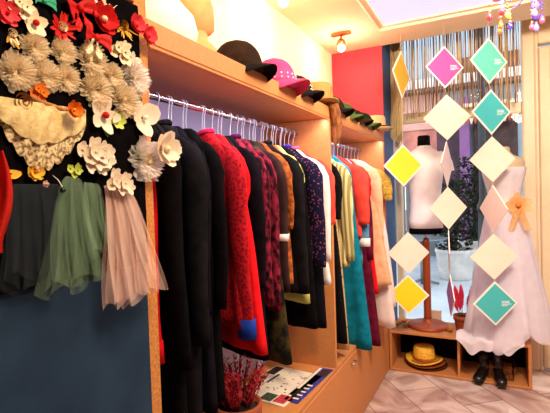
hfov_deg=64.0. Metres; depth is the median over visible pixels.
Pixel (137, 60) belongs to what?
fabric flower
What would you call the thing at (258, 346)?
dress
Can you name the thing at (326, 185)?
cardigan
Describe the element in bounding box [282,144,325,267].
blouse
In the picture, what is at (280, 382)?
newspaper
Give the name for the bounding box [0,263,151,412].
panel
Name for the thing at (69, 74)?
flower
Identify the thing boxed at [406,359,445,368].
felt hat
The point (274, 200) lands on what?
tunic
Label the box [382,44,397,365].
trim
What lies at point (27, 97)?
rose
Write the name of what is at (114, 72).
flower
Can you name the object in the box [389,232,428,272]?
card
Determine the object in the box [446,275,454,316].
card
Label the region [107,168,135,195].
cluster
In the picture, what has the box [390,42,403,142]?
curtain
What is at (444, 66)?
card
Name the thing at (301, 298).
dress
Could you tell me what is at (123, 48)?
cluster
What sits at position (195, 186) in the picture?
coat
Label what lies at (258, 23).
wall
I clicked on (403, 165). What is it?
card
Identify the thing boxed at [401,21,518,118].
curtain
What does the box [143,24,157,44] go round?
rosette
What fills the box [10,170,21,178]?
flower
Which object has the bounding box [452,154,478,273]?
stone planter
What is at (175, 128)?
clothes hanger
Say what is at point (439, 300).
street
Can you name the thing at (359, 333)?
dress
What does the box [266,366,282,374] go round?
print
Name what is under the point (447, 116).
card
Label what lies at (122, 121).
fabric flower
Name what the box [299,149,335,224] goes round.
shirt
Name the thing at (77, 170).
cluster
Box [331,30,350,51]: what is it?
ceiling spotlight
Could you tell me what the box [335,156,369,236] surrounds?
blouse
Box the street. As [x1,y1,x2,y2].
[396,261,542,348]
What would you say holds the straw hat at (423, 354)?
on the felt hat at (443, 362)
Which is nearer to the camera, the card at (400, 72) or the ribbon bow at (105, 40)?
the ribbon bow at (105, 40)
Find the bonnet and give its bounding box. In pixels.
[0,95,85,171]
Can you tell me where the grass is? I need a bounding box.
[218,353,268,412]
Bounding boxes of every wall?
[179,0,331,85]
[331,45,386,229]
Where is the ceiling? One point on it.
(319, 19)
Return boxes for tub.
[435,246,474,280]
[457,239,477,273]
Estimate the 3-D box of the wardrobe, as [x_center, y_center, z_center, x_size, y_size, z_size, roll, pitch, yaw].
[0.166,0.369,2.489,0.535,2.111,2.760,-1,2,27]
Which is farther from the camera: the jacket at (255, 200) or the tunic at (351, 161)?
the tunic at (351, 161)
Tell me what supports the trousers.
hanging from the clothes hanger
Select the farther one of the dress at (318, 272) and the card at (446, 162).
the card at (446, 162)
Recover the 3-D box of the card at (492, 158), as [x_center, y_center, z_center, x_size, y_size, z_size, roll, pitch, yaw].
[1.545,-0.335,3.129,0.324,0.324,0.007,-2,2,1]
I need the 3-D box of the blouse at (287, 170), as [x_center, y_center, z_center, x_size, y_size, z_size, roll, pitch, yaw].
[-0.065,0.021,2.091,0.076,0.644,0.452,-3,2,-42]
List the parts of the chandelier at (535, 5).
arm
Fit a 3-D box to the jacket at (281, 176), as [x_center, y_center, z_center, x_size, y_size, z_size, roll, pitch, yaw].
[-0.088,0.036,2.039,0.076,0.669,0.466,-3,2,-38]
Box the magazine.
[284,367,332,403]
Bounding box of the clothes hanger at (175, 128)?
[167,95,178,133]
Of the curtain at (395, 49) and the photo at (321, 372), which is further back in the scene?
the curtain at (395, 49)
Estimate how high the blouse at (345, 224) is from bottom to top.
0.697 m
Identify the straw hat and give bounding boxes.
[310,81,338,103]
[406,343,442,365]
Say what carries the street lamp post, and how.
on the street
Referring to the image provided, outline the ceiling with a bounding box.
[265,0,549,53]
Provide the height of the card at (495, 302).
0.318 m
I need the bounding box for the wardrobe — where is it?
[146,18,389,412]
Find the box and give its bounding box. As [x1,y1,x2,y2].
[431,310,441,319]
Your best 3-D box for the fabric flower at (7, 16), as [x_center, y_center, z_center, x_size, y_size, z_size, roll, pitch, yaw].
[-0.483,-0.351,0.796,0.016,0.047,0.050,-1,2,27]
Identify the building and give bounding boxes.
[393,21,549,261]
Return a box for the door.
[538,46,549,368]
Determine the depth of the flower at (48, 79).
0.87 m
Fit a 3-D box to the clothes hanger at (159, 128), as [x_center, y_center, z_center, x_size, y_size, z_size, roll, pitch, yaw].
[-0.416,-0.272,1.438,0.288,0.219,0.018,-1,2,38]
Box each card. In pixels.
[384,144,422,186]
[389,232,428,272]
[392,52,409,97]
[394,275,428,313]
[405,187,406,230]
[423,94,470,139]
[426,46,463,87]
[429,187,466,228]
[441,141,452,186]
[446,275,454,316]
[448,230,449,271]
[470,38,506,83]
[470,137,515,181]
[470,234,517,279]
[472,90,510,134]
[473,281,516,324]
[480,185,507,231]
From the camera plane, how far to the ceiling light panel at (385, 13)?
2.97 m
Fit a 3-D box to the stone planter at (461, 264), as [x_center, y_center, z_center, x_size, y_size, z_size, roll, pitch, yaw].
[3.004,0.363,7.328,0.933,1.684,0.935,-1,2,27]
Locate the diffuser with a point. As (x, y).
(383, 11)
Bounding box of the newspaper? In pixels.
[241,365,321,406]
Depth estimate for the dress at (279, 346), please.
1.83 m
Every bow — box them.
[35,0,56,10]
[67,0,100,31]
[86,23,111,59]
[505,192,532,230]
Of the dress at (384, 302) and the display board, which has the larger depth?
the dress at (384, 302)
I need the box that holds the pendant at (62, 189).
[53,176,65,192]
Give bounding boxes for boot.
[473,351,488,383]
[491,353,507,387]
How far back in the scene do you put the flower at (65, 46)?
0.90 m
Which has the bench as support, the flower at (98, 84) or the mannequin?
the mannequin
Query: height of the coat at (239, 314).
0.767 m
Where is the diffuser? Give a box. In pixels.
[367,0,492,23]
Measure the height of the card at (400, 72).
0.356 m
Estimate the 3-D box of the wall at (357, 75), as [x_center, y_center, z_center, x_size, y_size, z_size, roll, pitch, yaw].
[0.713,-0.435,3.740,0.430,2.389,0.021,-1,2,27]
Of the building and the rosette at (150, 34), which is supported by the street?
the building
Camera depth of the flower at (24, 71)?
0.82 m
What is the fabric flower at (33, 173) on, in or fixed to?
attached to the veil
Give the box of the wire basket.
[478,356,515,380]
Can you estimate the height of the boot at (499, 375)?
0.202 m
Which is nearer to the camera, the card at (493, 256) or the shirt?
the shirt
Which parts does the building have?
dark doorway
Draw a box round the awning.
[463,98,519,124]
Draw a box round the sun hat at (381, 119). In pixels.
[371,115,392,131]
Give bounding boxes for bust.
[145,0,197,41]
[180,0,216,51]
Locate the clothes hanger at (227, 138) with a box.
[217,109,234,146]
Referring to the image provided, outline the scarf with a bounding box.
[0,150,12,252]
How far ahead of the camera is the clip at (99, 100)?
0.98 m
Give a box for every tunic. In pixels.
[241,139,281,311]
[348,159,378,293]
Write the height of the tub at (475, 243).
0.580 m
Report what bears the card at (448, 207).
hanging from the string
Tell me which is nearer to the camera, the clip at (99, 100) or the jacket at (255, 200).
the clip at (99, 100)
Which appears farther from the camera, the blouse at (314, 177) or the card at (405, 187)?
the card at (405, 187)
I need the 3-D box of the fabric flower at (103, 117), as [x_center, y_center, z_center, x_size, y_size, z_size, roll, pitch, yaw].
[-0.382,-0.203,0.993,0.021,0.090,0.083,-1,2,27]
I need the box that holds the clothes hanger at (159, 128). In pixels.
[149,93,164,134]
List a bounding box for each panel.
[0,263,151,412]
[359,0,523,28]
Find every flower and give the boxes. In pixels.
[0,0,22,26]
[7,61,27,78]
[23,9,48,36]
[28,38,38,50]
[28,162,44,180]
[42,75,55,83]
[43,180,48,186]
[58,44,67,55]
[62,72,72,84]
[68,100,83,117]
[85,53,98,67]
[87,97,120,136]
[92,79,103,90]
[94,0,119,34]
[112,68,117,76]
[113,111,126,128]
[119,92,132,108]
[129,70,139,85]
[131,51,141,65]
[132,144,144,161]
[134,100,160,136]
[143,153,153,165]
[157,130,181,166]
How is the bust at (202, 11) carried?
on the wardrobe
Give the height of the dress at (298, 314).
0.911 m
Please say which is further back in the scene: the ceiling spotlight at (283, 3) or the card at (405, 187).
the card at (405, 187)
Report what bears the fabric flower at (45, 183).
on the veil
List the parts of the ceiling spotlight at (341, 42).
ceiling plate, lamp shade, bulb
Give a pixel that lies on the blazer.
(299, 249)
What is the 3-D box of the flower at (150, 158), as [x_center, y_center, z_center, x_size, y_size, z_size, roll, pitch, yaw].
[-0.313,-0.120,1.107,0.042,0.120,0.121,-1,2,26]
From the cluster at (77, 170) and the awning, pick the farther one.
the awning
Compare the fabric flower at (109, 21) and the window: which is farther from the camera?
the window
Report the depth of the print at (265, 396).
2.15 m
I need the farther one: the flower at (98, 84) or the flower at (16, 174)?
the flower at (98, 84)
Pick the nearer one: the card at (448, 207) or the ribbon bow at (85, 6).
the ribbon bow at (85, 6)
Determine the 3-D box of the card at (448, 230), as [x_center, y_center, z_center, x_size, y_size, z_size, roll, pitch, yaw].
[1.297,0.332,3.282,0.008,0.310,0.310,-1,2,20]
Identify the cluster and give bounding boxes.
[8,0,35,19]
[29,82,49,100]
[67,163,82,177]
[77,136,115,174]
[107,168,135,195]
[110,40,133,65]
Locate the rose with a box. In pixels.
[15,92,32,107]
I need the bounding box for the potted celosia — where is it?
[453,284,470,330]
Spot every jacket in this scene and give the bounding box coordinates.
[172,126,217,412]
[222,136,269,360]
[254,141,290,292]
[358,224,369,263]
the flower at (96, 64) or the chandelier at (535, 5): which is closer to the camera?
the flower at (96, 64)
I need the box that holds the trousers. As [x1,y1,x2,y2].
[335,219,348,349]
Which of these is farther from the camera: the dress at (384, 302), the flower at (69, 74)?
the dress at (384, 302)
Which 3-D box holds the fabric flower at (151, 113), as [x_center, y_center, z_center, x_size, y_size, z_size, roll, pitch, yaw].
[-0.324,-0.219,1.103,0.021,0.087,0.092,-1,2,27]
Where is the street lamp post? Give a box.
[476,28,486,245]
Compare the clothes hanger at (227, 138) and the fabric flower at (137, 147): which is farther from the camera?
the clothes hanger at (227, 138)
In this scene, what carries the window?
attached to the wall window
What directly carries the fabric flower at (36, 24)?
attached to the display board
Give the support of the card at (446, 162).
hanging from the string
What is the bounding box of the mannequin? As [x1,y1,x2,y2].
[407,135,453,332]
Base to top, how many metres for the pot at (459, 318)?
0.135 m
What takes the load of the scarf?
hanging from the display board
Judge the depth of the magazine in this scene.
2.28 m
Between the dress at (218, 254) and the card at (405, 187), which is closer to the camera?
the dress at (218, 254)
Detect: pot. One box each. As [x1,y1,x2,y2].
[218,391,261,412]
[453,313,465,330]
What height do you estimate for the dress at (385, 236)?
1.169 m
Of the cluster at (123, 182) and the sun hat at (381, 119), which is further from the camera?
the sun hat at (381, 119)
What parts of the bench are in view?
panel, panel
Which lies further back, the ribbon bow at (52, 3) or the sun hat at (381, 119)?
the sun hat at (381, 119)
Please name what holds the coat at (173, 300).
hanging from the clothes hanger
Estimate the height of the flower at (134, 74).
0.098 m
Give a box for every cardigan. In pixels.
[152,166,164,364]
[291,146,331,284]
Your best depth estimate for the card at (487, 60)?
3.11 m
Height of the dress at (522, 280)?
1.569 m
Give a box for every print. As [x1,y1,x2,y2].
[261,392,277,400]
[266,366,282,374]
[289,388,302,395]
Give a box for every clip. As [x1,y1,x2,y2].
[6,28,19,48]
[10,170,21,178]
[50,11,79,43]
[93,95,106,104]
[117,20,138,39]
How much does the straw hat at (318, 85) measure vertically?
0.121 m
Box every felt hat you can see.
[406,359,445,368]
[407,362,447,370]
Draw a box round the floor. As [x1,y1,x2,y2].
[364,367,549,412]
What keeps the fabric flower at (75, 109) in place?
attached to the bonnet
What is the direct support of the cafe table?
on the street
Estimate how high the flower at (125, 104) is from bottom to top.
0.097 m
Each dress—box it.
[183,128,227,401]
[214,134,267,355]
[248,140,291,364]
[275,145,309,303]
[280,146,317,328]
[291,148,326,327]
[331,155,372,349]
[332,164,347,343]
[343,158,380,345]
[351,159,391,286]
[358,160,395,328]
[361,161,396,306]
[456,147,549,355]
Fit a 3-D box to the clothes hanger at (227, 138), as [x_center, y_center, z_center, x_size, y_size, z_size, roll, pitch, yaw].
[-0.233,-0.288,1.805,0.288,0.219,0.018,0,2,41]
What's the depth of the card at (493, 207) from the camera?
3.13 m
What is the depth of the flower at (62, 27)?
0.90 m
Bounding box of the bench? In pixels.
[389,318,531,389]
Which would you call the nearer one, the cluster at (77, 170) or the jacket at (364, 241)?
the cluster at (77, 170)
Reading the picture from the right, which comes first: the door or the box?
the door
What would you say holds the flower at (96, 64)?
attached to the display board
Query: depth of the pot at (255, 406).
1.69 m
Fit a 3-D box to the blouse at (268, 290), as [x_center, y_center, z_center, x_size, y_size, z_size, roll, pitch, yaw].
[-0.164,0.043,1.890,0.088,0.696,0.480,-3,2,-38]
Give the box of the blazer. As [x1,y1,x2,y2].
[263,140,309,293]
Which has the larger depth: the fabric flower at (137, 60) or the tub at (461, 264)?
the tub at (461, 264)
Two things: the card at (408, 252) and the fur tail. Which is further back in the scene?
the card at (408, 252)
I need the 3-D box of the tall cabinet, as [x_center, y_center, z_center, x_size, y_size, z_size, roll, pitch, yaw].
[-0.794,0.307,0.691,0.427,2.400,1.303,-1,2,27]
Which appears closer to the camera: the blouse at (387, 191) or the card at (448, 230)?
the card at (448, 230)
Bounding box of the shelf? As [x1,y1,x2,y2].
[203,344,355,412]
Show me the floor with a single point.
(399, 391)
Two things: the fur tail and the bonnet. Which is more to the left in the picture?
the bonnet
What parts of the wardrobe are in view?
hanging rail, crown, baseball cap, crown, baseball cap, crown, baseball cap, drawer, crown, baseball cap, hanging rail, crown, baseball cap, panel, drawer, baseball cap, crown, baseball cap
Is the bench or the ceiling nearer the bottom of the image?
the bench
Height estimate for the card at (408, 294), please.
0.309 m
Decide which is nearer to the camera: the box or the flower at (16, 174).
the flower at (16, 174)
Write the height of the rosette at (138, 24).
0.047 m
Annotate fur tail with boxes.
[323,102,341,145]
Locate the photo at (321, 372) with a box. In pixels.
[318,369,330,376]
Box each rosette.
[131,13,145,33]
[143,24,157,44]
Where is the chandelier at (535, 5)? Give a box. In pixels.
[487,0,544,34]
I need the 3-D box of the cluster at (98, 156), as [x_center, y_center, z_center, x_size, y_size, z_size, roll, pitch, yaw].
[-0.386,-0.110,0.963,0.023,0.084,0.108,-1,2,20]
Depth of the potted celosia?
3.55 m
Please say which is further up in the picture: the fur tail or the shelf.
the fur tail
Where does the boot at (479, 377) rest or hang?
on the bench
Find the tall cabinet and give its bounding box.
[126,0,161,412]
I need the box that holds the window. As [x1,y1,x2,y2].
[394,16,549,370]
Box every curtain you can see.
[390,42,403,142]
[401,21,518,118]
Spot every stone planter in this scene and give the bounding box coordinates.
[433,178,477,280]
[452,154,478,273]
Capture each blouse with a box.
[230,134,274,305]
[259,142,293,283]
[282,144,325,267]
[331,160,354,266]
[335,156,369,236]
[369,165,392,199]
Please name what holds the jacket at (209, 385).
hanging from the clothes hanger
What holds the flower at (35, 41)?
attached to the display board
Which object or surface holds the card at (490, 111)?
hanging from the string
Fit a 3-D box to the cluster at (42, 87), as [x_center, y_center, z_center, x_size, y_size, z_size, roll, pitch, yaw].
[-0.454,-0.220,0.849,0.011,0.045,0.040,-1,2,33]
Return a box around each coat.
[151,125,191,412]
[156,119,210,412]
[197,128,256,340]
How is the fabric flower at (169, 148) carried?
attached to the tall cabinet
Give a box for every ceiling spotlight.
[278,0,287,6]
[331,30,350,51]
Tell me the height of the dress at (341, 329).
1.124 m
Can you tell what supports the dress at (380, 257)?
hanging from the clothes hanger
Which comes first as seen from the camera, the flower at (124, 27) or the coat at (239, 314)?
the flower at (124, 27)
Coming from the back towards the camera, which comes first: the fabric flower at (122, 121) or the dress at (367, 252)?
the dress at (367, 252)
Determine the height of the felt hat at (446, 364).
0.032 m
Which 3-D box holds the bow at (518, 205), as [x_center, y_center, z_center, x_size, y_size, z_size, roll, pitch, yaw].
[1.808,0.036,3.268,0.190,0.286,0.039,-1,2,21]
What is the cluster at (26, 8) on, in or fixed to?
attached to the display board
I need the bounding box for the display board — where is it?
[0,0,147,294]
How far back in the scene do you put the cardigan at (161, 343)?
1.23 m
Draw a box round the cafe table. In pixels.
[413,235,446,283]

